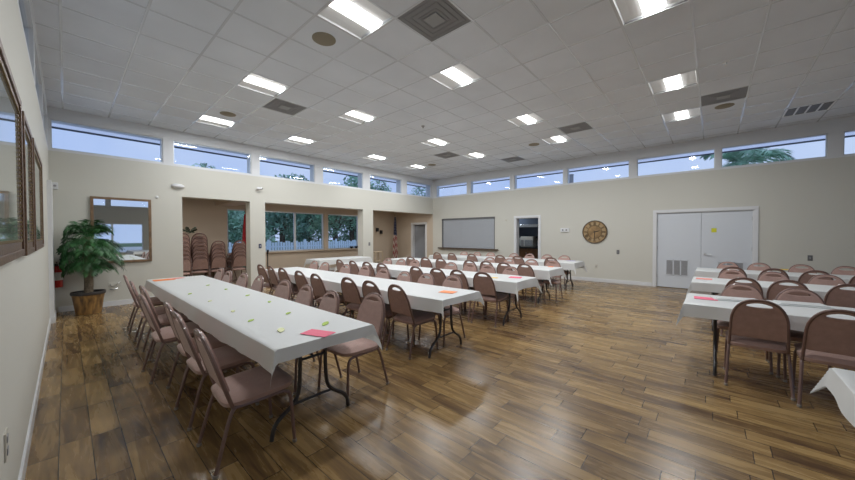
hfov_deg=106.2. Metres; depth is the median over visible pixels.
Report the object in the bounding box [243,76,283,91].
diffuser
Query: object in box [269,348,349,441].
folding table
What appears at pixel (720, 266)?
banquet chair
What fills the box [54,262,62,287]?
fire extinguisher
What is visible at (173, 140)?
window
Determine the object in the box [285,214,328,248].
bush
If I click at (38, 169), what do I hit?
print
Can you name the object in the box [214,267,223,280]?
banquet chair
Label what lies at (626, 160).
window
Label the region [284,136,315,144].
recessed light
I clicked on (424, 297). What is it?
tablecloth
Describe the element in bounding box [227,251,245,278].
banquet chair
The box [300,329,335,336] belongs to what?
paper sheet
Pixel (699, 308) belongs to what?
tablecloth
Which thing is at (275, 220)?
tree
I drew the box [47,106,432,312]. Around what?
wall
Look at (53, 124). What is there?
trim
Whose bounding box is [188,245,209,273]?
banquet chair
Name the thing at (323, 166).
window
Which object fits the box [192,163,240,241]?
tree
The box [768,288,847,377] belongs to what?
banquet chair
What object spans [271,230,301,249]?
bush
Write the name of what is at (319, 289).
banquet chair
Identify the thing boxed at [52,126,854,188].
trim
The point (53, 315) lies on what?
trim
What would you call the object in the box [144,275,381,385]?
tablecloth
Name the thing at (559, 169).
window
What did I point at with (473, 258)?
banquet chair
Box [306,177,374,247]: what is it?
tree
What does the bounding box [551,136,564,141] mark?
diffuser
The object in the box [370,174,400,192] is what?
window
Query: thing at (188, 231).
sprig
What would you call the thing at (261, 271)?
banquet chair
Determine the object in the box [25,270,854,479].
floor
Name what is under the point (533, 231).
wall
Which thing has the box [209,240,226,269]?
banquet chair
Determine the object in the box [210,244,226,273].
banquet chair
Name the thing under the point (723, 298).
folded cloth
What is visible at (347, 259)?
tablecloth
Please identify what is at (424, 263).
banquet chair
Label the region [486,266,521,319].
banquet chair
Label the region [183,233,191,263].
banquet chair
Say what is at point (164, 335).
banquet chair
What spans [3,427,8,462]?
wall outlet
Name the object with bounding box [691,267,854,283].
tablecloth
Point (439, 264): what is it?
banquet chair
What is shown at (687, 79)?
recessed light
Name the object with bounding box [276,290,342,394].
banquet chair
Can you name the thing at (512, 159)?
ceiling vent
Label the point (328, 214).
window
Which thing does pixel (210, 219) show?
wall
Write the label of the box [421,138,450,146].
recessed light
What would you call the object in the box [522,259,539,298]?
banquet chair
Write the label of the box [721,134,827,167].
window
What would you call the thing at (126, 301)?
baseboard
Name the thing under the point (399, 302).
banquet chair
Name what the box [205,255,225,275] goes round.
banquet chair
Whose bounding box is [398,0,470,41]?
ceiling vent
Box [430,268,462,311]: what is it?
banquet chair
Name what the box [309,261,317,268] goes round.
banquet chair
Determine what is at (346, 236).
bush
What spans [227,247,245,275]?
banquet chair
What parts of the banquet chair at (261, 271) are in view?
backrest, frame, seat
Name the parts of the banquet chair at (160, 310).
frame, leg, leg, seat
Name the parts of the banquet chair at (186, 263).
backrest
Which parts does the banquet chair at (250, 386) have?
leg, backrest, frame, leg, seat, seat frame, leg, leg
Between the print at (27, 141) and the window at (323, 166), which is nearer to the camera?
the print at (27, 141)
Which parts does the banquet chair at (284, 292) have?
frame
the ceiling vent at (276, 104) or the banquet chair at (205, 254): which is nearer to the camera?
the ceiling vent at (276, 104)
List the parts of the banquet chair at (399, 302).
leg, backrest, frame, leg, seat, leg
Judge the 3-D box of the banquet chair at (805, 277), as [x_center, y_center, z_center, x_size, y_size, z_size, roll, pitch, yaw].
[6.235,0.880,5.199,0.444,0.829,0.529,1,1,42]
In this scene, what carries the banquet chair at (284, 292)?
on the floor
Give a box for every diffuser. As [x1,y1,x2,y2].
[200,116,232,124]
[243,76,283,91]
[288,137,311,142]
[329,0,380,30]
[346,111,372,120]
[368,155,384,158]
[428,139,445,144]
[441,67,471,84]
[469,153,482,156]
[517,115,535,123]
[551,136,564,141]
[639,0,665,15]
[664,75,681,89]
[675,110,687,118]
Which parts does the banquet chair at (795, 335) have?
leg, seat, backrest, frame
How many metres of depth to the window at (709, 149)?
8.22 m
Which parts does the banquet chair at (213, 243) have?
backrest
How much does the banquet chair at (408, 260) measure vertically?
0.829 m
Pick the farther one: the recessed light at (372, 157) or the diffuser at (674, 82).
the recessed light at (372, 157)
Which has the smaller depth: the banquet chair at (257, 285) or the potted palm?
the banquet chair at (257, 285)
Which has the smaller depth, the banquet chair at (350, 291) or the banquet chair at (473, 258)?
the banquet chair at (350, 291)
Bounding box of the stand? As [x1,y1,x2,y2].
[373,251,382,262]
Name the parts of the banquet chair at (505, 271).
seat, backrest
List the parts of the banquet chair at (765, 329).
leg, leg, seat, backrest, frame, leg, leg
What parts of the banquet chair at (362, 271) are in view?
backrest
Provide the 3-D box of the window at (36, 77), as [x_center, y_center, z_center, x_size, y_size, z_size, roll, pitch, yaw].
[-4.782,-1.887,3.882,1.660,0.530,0.050,1,1,42]
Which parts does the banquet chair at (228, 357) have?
leg, backrest, frame, leg, seat, seat frame, leg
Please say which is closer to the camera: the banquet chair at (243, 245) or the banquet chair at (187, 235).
the banquet chair at (187, 235)
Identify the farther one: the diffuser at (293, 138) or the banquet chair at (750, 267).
the diffuser at (293, 138)
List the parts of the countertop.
door, door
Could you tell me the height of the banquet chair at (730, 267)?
0.829 m
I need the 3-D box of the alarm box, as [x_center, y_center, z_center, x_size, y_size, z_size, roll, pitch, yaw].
[-6.726,-0.979,5.791,0.044,0.120,0.080,1,1,42]
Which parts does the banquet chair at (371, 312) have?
leg, leg, seat, leg, seat frame, backrest, frame, leg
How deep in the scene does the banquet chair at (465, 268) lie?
6.39 m
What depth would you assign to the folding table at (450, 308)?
3.83 m
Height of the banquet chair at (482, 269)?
0.829 m
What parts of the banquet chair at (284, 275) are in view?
backrest, frame, seat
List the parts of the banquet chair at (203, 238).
backrest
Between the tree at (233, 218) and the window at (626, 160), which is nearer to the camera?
the window at (626, 160)
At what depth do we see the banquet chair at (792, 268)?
5.96 m
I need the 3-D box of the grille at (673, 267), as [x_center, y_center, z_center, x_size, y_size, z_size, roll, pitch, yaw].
[6.403,0.708,8.242,0.474,0.410,0.012,1,1,42]
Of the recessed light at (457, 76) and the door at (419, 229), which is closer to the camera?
the recessed light at (457, 76)
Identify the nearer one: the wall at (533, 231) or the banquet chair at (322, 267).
the banquet chair at (322, 267)
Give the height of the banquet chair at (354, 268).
0.829 m
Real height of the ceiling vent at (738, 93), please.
0.030 m
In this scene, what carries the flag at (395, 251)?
on the floor
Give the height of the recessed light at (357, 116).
0.039 m
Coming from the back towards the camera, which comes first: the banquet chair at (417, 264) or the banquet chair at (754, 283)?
the banquet chair at (417, 264)
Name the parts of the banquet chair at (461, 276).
backrest, frame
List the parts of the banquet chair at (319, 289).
frame, backrest, seat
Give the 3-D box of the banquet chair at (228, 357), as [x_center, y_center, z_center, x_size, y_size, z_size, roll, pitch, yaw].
[-1.721,0.947,2.594,0.444,0.829,0.529,1,1,41]
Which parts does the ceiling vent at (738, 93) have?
plate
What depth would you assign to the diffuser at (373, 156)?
9.70 m
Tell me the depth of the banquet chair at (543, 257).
9.14 m
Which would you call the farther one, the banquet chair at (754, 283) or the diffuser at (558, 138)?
the diffuser at (558, 138)
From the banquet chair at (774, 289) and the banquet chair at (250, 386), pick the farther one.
the banquet chair at (774, 289)
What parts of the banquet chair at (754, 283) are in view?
frame, backrest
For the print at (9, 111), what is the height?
0.655 m
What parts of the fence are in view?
fence panel, fence panel, fence panel, fence panel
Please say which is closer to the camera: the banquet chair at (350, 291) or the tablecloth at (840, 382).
the tablecloth at (840, 382)
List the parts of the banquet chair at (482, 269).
backrest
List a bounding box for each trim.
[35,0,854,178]
[47,180,56,323]
[52,123,854,187]
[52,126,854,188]
[215,200,245,205]
[266,248,357,252]
[411,222,426,257]
[514,215,540,258]
[652,206,758,286]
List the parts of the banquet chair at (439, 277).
backrest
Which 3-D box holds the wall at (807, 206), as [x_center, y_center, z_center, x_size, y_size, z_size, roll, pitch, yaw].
[5.057,-0.675,9.512,17.475,3.800,0.200,1,1,42]
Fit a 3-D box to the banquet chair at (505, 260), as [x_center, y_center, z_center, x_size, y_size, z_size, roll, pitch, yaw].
[1.799,0.853,7.521,0.444,0.829,0.529,1,1,44]
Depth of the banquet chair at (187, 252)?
8.35 m
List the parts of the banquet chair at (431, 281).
backrest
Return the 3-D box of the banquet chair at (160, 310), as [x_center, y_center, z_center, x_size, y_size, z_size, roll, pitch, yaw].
[-3.554,0.924,4.221,0.529,0.829,0.444,-1,1,-45]
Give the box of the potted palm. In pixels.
[55,219,125,314]
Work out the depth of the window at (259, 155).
9.04 m
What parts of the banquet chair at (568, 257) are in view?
backrest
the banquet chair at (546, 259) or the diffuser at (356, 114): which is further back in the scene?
the banquet chair at (546, 259)
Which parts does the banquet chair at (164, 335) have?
leg, backrest, frame, leg, seat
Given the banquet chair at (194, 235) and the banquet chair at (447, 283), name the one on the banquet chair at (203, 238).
the banquet chair at (194, 235)
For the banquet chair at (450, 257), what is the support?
on the floor
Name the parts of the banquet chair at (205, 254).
backrest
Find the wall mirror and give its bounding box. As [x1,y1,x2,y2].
[90,196,151,263]
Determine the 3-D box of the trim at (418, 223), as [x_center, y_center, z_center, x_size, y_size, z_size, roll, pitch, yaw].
[-0.322,0.192,14.291,0.940,1.935,0.220,1,1,42]
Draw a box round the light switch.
[808,255,812,260]
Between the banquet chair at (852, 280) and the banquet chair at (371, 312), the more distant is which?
the banquet chair at (852, 280)
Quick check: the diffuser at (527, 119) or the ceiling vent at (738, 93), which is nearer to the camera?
the ceiling vent at (738, 93)
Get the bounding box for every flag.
[242,209,245,243]
[393,215,397,257]
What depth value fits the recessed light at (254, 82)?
5.02 m
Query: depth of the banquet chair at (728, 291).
3.60 m
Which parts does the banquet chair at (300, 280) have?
frame, backrest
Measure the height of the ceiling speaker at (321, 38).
0.019 m
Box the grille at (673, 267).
[665,259,688,275]
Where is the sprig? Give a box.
[183,227,196,233]
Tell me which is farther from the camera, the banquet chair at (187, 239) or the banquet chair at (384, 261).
the banquet chair at (187, 239)
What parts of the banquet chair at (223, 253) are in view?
backrest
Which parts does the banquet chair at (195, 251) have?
backrest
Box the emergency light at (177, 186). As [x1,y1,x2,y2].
[171,183,184,188]
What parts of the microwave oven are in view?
door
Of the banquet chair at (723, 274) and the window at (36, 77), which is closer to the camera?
the window at (36, 77)
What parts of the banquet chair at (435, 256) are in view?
backrest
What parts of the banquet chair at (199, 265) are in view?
seat, backrest, frame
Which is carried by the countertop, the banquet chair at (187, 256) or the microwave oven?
the microwave oven
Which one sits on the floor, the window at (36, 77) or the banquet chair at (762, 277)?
the banquet chair at (762, 277)
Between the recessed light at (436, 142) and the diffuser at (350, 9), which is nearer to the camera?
the diffuser at (350, 9)
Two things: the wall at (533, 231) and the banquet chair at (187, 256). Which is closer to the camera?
the banquet chair at (187, 256)
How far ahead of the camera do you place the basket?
5.63 m
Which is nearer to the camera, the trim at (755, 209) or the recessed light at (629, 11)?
the recessed light at (629, 11)
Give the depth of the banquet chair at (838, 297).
3.71 m
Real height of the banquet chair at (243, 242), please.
0.829 m
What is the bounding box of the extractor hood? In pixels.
[519,218,537,227]
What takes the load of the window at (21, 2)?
in the wall at (24, 281)
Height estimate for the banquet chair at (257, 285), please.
0.829 m
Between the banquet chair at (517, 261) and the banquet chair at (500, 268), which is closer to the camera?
the banquet chair at (500, 268)
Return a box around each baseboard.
[18,318,50,479]
[58,285,265,311]
[551,276,651,285]
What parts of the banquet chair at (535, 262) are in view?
backrest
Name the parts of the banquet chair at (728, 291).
seat, backrest, frame, leg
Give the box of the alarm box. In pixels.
[52,182,57,188]
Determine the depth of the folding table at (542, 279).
6.55 m
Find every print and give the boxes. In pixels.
[0,71,19,240]
[25,135,30,239]
[35,158,41,238]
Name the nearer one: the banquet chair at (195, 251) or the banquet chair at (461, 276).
the banquet chair at (461, 276)
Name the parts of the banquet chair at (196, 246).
backrest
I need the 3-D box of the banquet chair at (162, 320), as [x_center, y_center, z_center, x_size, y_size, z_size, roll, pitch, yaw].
[-3.114,0.929,3.871,0.444,0.829,0.529,1,1,41]
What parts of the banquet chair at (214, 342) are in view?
backrest, frame, leg, seat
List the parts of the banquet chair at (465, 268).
backrest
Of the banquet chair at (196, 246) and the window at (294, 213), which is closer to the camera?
the banquet chair at (196, 246)
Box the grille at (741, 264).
[717,261,744,269]
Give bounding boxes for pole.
[569,174,573,182]
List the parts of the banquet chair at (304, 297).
backrest, frame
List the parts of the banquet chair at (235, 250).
backrest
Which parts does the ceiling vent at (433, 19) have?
plate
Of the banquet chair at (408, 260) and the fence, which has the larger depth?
the fence
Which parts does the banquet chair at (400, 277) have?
backrest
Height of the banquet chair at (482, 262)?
0.829 m
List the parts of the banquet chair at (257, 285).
frame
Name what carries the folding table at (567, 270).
on the floor
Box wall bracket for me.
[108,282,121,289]
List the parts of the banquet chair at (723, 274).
frame, backrest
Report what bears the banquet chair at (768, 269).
on the floor
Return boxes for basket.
[71,293,104,314]
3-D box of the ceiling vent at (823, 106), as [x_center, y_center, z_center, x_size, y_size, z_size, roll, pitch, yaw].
[7.090,-2.447,5.985,0.595,0.028,0.595,1,1,42]
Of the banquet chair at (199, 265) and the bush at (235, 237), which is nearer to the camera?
the banquet chair at (199, 265)
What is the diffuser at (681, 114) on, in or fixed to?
attached to the recessed light at (695, 112)
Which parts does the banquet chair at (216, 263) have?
seat, backrest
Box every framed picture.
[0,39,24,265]
[22,111,34,255]
[32,137,43,250]
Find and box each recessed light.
[196,115,235,127]
[237,73,289,96]
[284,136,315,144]
[317,0,392,39]
[339,109,378,123]
[363,155,387,160]
[407,165,426,168]
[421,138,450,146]
[429,63,482,89]
[462,152,487,158]
[507,113,544,126]
[542,135,572,143]
[612,0,688,25]
[648,70,697,94]
[662,107,700,121]
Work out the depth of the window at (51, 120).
6.27 m
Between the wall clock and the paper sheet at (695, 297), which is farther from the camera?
the wall clock
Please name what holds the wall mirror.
attached to the wall at (79, 176)
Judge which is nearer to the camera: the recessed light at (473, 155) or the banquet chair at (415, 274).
the banquet chair at (415, 274)
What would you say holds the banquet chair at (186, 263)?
on the floor
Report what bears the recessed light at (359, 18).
in the ceiling
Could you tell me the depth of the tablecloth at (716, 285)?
4.50 m
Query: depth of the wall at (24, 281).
2.09 m
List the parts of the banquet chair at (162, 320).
leg, backrest, frame, leg, seat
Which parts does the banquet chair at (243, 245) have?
backrest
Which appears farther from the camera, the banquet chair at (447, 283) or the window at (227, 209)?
the window at (227, 209)
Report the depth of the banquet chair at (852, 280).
4.79 m
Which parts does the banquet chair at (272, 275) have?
frame, backrest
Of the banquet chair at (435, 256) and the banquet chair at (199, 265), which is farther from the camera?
the banquet chair at (435, 256)
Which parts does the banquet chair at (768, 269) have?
backrest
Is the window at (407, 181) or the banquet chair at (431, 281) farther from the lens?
the window at (407, 181)
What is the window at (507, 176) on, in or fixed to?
in the wall at (807, 206)
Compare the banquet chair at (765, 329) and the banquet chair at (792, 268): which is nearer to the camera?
the banquet chair at (765, 329)
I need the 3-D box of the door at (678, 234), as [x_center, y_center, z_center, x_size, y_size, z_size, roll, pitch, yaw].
[6.434,0.270,8.235,0.887,1.922,0.058,1,1,42]
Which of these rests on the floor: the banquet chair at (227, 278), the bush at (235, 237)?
the banquet chair at (227, 278)
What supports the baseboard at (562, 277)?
attached to the wall at (807, 206)
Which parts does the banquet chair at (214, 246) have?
backrest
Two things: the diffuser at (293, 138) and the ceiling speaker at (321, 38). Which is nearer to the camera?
the ceiling speaker at (321, 38)
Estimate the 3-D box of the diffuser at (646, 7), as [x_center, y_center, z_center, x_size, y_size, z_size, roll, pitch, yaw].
[2.200,-2.404,3.166,0.196,0.021,0.551,1,1,42]
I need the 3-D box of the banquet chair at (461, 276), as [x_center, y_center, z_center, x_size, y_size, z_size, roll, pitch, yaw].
[0.646,0.892,5.426,0.444,0.829,0.529,1,1,42]
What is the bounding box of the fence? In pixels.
[228,239,356,252]
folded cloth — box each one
[710,296,754,301]
[768,300,835,308]
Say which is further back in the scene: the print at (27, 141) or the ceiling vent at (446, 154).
the ceiling vent at (446, 154)
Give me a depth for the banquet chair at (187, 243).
8.37 m
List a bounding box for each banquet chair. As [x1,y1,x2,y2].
[123,275,162,333]
[129,281,177,349]
[138,294,204,384]
[139,285,192,360]
[163,301,227,403]
[171,311,258,430]
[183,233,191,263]
[183,237,192,267]
[183,241,192,271]
[183,245,192,275]
[183,249,191,275]
[183,253,190,260]
[183,257,190,276]
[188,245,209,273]
[189,252,208,273]
[189,256,208,276]
[191,233,209,262]
[191,237,209,266]
[191,241,209,269]
[192,248,209,276]
[193,329,296,479]
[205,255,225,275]
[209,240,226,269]
[209,248,225,276]
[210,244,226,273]
[210,252,225,270]
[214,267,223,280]
[222,270,231,282]
[226,240,245,268]
[226,244,245,271]
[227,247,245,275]
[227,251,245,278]
[227,254,245,282]
[235,273,247,287]
[251,275,263,291]
[255,284,315,363]
[257,264,279,294]
[267,266,295,300]
[274,280,290,299]
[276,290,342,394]
[278,268,313,306]
[294,270,330,307]
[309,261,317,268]
[310,273,351,317]
[317,293,388,396]
[319,262,329,270]
[327,264,350,290]
[336,259,344,271]
[338,266,370,316]
[341,277,384,326]
[349,260,358,274]
[352,268,391,319]
[362,262,374,276]
[362,280,409,348]
[376,263,395,279]
[383,258,391,263]
[385,271,412,333]
[385,284,438,359]
[391,259,405,278]
[392,273,434,333]
[395,260,419,278]
[406,256,416,265]
[410,266,424,282]
[418,275,465,346]
[420,257,432,267]
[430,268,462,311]
[433,252,441,258]
[435,258,446,268]
[444,262,457,269]
[448,253,456,260]
[448,270,484,321]
[462,263,478,305]
[463,260,477,271]
[465,264,497,310]
[467,254,477,261]
[471,272,508,327]
[480,261,492,268]
[484,257,495,262]
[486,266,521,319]
[495,255,504,262]
[497,262,523,303]
[504,258,515,263]
[512,256,524,264]
[517,263,545,306]
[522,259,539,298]
[524,254,534,258]
[536,260,562,302]
[541,254,553,285]
[544,257,564,290]
[549,255,571,288]
[711,269,746,324]
[717,261,738,269]
[717,266,746,294]
[717,283,773,374]
[720,277,762,335]
[723,299,795,400]
[747,263,771,270]
[757,268,788,278]
[757,272,789,299]
[766,280,809,299]
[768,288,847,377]
[788,264,816,273]
[792,309,854,407]
[798,270,833,283]
[807,274,845,285]
[824,284,854,307]
[830,266,854,274]
[848,276,854,283]
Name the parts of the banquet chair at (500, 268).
backrest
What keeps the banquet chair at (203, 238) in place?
on the banquet chair at (196, 242)
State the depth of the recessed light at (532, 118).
6.58 m
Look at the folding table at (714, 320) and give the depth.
3.26 m
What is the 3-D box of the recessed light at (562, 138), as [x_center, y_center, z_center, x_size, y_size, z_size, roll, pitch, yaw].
[3.185,-2.479,7.860,0.595,0.039,0.595,1,1,42]
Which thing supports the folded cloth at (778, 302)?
on the tablecloth at (699, 308)
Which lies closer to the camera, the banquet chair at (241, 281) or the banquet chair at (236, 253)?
the banquet chair at (241, 281)
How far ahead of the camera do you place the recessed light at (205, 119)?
6.62 m
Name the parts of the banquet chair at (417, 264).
backrest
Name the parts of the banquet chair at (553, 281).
seat, backrest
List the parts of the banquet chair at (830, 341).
leg, leg, seat, frame, backrest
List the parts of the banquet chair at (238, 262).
seat, backrest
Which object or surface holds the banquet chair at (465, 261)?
on the floor
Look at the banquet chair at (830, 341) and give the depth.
2.50 m
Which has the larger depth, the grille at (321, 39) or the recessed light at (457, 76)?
the recessed light at (457, 76)
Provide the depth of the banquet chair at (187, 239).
8.38 m
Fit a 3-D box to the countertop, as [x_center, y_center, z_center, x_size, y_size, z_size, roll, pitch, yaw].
[4.183,0.685,12.910,3.770,0.810,0.698,1,1,42]
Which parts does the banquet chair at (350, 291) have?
backrest, frame, seat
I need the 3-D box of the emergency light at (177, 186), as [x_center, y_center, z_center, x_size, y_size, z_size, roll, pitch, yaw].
[-5.521,-1.195,7.111,0.090,0.110,0.250,1,1,42]
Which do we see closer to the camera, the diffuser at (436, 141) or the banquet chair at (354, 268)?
the banquet chair at (354, 268)
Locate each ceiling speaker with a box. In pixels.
[220,111,235,116]
[312,32,335,45]
[715,103,734,108]
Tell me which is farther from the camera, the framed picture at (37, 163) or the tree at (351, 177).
the tree at (351, 177)
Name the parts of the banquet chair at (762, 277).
backrest, frame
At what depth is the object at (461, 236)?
12.49 m
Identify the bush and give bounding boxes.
[228,211,277,256]
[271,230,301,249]
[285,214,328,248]
[338,230,355,247]
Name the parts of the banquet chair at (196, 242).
backrest, frame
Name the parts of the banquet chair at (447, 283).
seat, leg, backrest, frame, leg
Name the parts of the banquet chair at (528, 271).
backrest, frame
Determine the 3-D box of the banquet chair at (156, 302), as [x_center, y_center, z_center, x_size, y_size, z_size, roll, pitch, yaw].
[-4.221,0.916,4.840,0.529,0.829,0.444,-1,1,-44]
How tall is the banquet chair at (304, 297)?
0.829 m
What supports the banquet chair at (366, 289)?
on the floor
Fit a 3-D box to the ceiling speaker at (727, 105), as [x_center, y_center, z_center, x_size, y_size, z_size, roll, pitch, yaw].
[5.395,-2.426,5.830,0.270,0.019,0.270,1,1,42]
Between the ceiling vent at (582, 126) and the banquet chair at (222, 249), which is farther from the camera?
the banquet chair at (222, 249)
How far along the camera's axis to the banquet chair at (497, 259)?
8.96 m
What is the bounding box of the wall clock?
[582,220,607,243]
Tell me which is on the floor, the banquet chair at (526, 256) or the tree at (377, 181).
the banquet chair at (526, 256)
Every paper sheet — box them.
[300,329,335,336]
[440,290,457,293]
[694,296,717,300]
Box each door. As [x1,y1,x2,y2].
[415,225,424,257]
[657,212,700,288]
[701,210,752,269]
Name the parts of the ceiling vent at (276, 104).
plate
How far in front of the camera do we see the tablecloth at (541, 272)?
6.94 m
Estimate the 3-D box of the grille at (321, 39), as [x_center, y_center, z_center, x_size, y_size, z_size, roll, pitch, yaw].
[-1.226,-2.373,3.802,0.230,0.017,0.230,1,1,42]
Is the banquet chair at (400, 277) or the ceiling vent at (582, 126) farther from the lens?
the ceiling vent at (582, 126)
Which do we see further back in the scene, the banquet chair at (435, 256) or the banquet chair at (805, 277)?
the banquet chair at (435, 256)
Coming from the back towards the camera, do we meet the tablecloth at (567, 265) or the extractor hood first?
the extractor hood
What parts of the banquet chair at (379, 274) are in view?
backrest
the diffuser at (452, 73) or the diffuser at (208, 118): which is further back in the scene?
the diffuser at (208, 118)
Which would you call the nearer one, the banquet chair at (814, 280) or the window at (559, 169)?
the banquet chair at (814, 280)
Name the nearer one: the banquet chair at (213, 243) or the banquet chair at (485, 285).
the banquet chair at (485, 285)
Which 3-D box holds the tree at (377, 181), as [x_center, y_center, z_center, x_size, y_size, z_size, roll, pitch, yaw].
[-2.916,-1.653,25.570,4.579,6.110,3.861,0,1,-16]
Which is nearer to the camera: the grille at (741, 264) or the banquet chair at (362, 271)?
the banquet chair at (362, 271)
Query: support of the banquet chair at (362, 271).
on the floor
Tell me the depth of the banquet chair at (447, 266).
6.61 m
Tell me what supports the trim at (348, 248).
attached to the wall at (210, 219)
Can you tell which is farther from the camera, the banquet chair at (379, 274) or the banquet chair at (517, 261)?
the banquet chair at (517, 261)
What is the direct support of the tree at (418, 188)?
on the ground
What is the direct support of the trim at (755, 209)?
attached to the wall at (807, 206)
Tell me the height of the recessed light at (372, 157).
0.039 m
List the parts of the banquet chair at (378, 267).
backrest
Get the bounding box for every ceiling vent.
[263,98,305,114]
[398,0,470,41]
[435,152,459,157]
[501,156,524,161]
[558,122,592,133]
[701,86,747,105]
[782,100,836,117]
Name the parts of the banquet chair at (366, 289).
backrest, frame, leg, seat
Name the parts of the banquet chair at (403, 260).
backrest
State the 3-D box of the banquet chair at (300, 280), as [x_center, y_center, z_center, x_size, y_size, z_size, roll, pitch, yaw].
[-1.913,0.900,5.359,0.444,0.829,0.529,1,1,40]
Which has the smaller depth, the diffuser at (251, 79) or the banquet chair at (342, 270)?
the diffuser at (251, 79)
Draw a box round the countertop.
[489,247,537,258]
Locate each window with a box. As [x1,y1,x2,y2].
[19,0,28,51]
[35,66,38,100]
[50,119,162,162]
[173,140,250,173]
[227,209,244,250]
[259,155,313,181]
[265,211,323,251]
[323,166,362,188]
[328,214,357,248]
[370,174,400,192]
[407,181,429,196]
[437,182,466,196]
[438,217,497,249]
[471,176,509,193]
[515,169,562,188]
[567,160,628,183]
[637,149,714,175]
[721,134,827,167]
[843,130,854,154]
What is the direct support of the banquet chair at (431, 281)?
on the floor
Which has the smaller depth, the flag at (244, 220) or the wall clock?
the wall clock
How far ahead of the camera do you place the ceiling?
4.55 m
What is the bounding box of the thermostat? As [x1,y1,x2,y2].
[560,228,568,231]
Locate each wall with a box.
[0,0,49,479]
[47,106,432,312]
[182,198,394,279]
[395,116,854,282]
[445,219,537,246]
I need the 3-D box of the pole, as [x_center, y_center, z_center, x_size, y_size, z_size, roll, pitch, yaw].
[8.562,-1.357,19.120,0.280,5.140,0.280,1,1,42]
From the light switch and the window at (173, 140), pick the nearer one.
the light switch
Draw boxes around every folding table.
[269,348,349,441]
[342,303,461,357]
[502,293,521,325]
[538,279,549,303]
[564,270,572,289]
[713,319,716,375]
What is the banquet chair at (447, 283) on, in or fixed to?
on the floor
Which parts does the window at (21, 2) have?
glass pane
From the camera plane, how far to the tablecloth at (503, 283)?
5.25 m
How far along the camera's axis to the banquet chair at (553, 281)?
6.86 m
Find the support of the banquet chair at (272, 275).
on the floor
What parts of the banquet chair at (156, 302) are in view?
frame, leg, leg, seat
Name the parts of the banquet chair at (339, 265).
backrest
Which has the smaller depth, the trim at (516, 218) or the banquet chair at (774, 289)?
the banquet chair at (774, 289)
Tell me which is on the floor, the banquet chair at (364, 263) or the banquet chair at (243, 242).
the banquet chair at (364, 263)
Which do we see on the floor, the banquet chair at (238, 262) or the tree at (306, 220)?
the banquet chair at (238, 262)
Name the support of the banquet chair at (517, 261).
on the floor
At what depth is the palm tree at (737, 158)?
11.95 m
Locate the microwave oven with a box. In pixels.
[521,236,536,246]
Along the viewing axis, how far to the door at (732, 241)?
7.61 m
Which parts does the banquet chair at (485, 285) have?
leg, backrest, frame, seat, leg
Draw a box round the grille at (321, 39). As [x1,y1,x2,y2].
[314,34,333,44]
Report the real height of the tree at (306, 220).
6.916 m
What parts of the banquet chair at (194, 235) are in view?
backrest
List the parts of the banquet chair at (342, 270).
backrest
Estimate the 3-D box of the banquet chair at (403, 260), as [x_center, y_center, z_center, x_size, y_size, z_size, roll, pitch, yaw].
[-0.776,0.862,7.454,0.444,0.829,0.529,1,1,42]
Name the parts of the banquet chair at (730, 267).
backrest, frame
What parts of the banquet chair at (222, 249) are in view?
backrest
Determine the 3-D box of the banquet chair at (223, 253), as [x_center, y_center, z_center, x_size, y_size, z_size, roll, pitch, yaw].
[-6.104,0.741,9.273,0.529,0.829,0.444,1,1,39]
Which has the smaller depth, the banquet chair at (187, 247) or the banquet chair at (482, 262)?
the banquet chair at (482, 262)
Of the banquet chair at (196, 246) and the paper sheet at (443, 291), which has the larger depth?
the banquet chair at (196, 246)
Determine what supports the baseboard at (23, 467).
attached to the wall at (24, 281)
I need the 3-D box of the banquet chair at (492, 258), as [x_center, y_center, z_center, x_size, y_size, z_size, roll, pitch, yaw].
[1.432,0.847,7.954,0.444,0.829,0.529,1,1,39]
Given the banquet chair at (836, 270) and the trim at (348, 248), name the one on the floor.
the banquet chair at (836, 270)
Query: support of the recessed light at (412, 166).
in the ceiling
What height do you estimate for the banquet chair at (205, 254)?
0.829 m
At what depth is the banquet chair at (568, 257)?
8.62 m
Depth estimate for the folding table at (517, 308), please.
5.03 m
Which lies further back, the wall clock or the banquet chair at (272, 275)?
the wall clock
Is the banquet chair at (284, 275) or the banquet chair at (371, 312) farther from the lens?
the banquet chair at (284, 275)
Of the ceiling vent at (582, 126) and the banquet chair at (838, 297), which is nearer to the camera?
the banquet chair at (838, 297)
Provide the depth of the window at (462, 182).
13.13 m
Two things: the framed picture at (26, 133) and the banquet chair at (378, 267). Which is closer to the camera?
the framed picture at (26, 133)
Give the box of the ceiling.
[32,0,854,179]
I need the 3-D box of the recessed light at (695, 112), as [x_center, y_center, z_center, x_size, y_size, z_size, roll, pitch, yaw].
[4.965,-2.457,6.280,0.595,0.039,0.595,1,1,42]
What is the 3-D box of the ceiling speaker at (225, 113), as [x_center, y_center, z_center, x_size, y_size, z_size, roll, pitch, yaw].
[-3.822,-2.406,6.148,0.270,0.019,0.270,1,1,42]
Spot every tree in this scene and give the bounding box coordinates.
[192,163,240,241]
[228,210,275,243]
[265,174,312,249]
[285,173,318,231]
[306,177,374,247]
[340,176,372,240]
[370,180,391,191]
[411,187,425,195]
[699,148,795,166]
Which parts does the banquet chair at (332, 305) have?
leg, backrest, frame, leg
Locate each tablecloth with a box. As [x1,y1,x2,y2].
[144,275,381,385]
[265,267,483,319]
[304,256,372,267]
[334,262,541,300]
[388,257,566,285]
[428,254,586,273]
[676,293,854,331]
[686,277,854,300]
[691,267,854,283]
[810,368,854,426]

